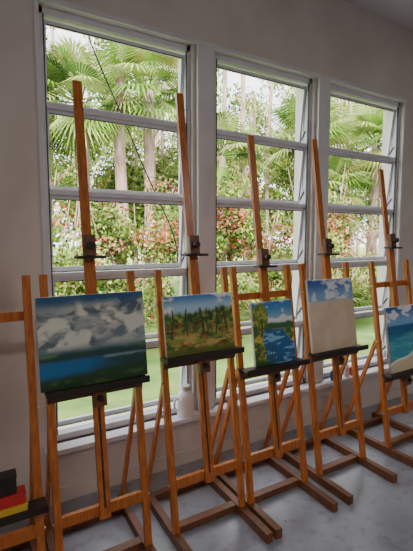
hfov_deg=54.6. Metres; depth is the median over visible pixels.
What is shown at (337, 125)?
palm tree
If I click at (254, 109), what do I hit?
tree
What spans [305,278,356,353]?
landscape painting
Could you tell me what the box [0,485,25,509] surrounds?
box
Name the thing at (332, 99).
tree
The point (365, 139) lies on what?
tree
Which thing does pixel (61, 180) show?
tree
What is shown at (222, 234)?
shrub
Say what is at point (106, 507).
easel
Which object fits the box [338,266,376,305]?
shrub
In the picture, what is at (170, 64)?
palm tree
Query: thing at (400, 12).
ceiling
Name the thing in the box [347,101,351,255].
trunk
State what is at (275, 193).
tree
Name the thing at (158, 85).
tree
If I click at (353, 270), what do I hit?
shrub
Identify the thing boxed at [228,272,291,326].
shrub
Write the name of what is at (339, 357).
easel
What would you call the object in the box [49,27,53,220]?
trunk
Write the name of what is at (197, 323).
landscape painting
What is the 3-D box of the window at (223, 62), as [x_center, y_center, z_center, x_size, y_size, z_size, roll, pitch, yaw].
[0.396,-0.296,2.959,0.870,2.360,0.102,-3,6,-30]
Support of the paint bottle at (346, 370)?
on the windowsill at (74, 447)
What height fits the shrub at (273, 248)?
2.511 m
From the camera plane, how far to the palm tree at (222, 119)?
8.86 m
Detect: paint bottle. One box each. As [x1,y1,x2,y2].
[330,370,332,380]
[344,363,349,377]
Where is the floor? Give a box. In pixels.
[0,393,412,550]
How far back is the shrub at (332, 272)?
7.53 m
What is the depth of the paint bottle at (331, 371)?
3.27 m
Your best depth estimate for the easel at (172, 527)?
2.10 m
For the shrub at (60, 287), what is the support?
on the ground
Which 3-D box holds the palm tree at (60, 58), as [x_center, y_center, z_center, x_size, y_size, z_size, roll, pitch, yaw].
[-2.434,-1.724,7.799,2.525,5.236,2.558,4,6,35]
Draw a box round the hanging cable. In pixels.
[88,36,178,258]
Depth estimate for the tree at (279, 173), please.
12.33 m
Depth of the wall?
2.54 m
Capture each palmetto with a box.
[149,282,244,325]
[350,275,372,322]
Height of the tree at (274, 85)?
8.476 m
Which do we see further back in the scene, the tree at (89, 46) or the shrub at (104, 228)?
the tree at (89, 46)
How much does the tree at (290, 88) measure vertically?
7.709 m
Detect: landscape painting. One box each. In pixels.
[35,291,147,392]
[161,292,234,357]
[249,299,295,367]
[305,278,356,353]
[383,304,412,373]
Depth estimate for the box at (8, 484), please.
1.56 m
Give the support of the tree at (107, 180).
on the ground
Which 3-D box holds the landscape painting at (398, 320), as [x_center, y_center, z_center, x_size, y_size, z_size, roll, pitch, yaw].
[1.449,0.452,2.922,0.400,0.455,0.088,-3,6,-30]
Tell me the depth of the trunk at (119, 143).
7.66 m
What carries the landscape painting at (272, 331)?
on the easel at (270, 455)
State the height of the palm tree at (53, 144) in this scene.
4.839 m
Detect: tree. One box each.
[46,26,141,204]
[46,33,147,262]
[47,90,75,184]
[50,51,131,237]
[58,138,178,279]
[83,41,225,315]
[96,48,230,268]
[125,69,222,280]
[169,107,274,279]
[173,146,292,274]
[217,82,294,281]
[238,79,294,229]
[257,90,367,189]
[258,87,369,232]
[262,149,370,249]
[282,155,377,225]
[331,103,381,256]
[332,99,377,253]
[336,104,382,256]
[342,161,379,234]
[346,150,381,223]
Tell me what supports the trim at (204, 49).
attached to the wall
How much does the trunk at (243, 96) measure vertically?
8.910 m
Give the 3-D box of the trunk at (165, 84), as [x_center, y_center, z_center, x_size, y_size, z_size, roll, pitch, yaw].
[-0.926,-3.713,9.448,2.311,8.905,0.413,-3,6,-30]
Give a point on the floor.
(379, 517)
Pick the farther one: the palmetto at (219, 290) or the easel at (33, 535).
the palmetto at (219, 290)
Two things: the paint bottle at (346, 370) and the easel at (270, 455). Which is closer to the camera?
the easel at (270, 455)
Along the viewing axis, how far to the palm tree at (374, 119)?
11.35 m
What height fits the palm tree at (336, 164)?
3.873 m
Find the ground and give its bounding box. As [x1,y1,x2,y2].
[53,246,377,427]
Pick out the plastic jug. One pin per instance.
(185, 399)
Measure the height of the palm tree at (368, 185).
4.445 m
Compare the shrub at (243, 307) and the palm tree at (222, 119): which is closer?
the shrub at (243, 307)
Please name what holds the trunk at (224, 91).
on the ground
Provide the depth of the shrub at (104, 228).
7.00 m
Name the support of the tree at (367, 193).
on the ground
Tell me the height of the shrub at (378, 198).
3.093 m
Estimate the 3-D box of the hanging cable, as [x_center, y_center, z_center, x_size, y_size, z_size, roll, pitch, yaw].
[-0.511,-0.367,2.676,0.832,3.352,0.073,-4,6,-35]
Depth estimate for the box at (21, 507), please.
1.56 m
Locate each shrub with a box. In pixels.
[52,164,122,295]
[68,186,178,325]
[72,282,164,324]
[141,151,267,287]
[217,198,293,310]
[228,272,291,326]
[239,301,245,338]
[269,164,360,290]
[330,200,377,286]
[331,267,360,291]
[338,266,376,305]
[347,193,379,300]
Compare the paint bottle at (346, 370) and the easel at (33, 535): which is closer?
the easel at (33, 535)
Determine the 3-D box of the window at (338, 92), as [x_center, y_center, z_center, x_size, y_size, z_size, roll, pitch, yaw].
[1.312,-0.344,3.486,0.905,2.360,0.102,-3,6,-30]
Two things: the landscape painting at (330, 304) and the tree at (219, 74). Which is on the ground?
the tree at (219, 74)
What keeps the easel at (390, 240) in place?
on the floor
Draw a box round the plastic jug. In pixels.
[173,384,193,417]
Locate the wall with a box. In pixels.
[0,0,412,496]
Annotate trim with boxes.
[33,0,406,410]
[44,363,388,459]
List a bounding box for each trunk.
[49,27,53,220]
[113,45,128,269]
[160,70,166,296]
[220,70,226,259]
[240,75,248,291]
[264,82,272,248]
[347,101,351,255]
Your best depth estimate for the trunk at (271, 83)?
10.96 m
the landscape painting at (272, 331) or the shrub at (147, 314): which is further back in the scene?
the shrub at (147, 314)
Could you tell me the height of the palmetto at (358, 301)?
0.938 m
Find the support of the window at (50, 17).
in the wall
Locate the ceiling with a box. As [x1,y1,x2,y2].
[344,0,412,29]
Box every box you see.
[0,468,16,497]
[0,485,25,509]
[0,496,27,517]
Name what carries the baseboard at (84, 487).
attached to the wall
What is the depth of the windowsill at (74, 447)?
2.58 m
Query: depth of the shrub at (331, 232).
8.26 m
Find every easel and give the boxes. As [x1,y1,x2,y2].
[0,275,48,550]
[39,80,156,550]
[148,92,272,550]
[213,135,337,539]
[281,139,396,504]
[345,169,412,467]
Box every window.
[38,5,190,440]
[215,53,311,402]
[323,84,399,377]
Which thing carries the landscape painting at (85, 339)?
on the easel at (106, 507)
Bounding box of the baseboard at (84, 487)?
[27,383,412,505]
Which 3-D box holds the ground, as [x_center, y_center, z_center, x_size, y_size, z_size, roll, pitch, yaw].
[-7.635,-2.204,43.200,110.000,0.150,77.500,-3,6,-30]

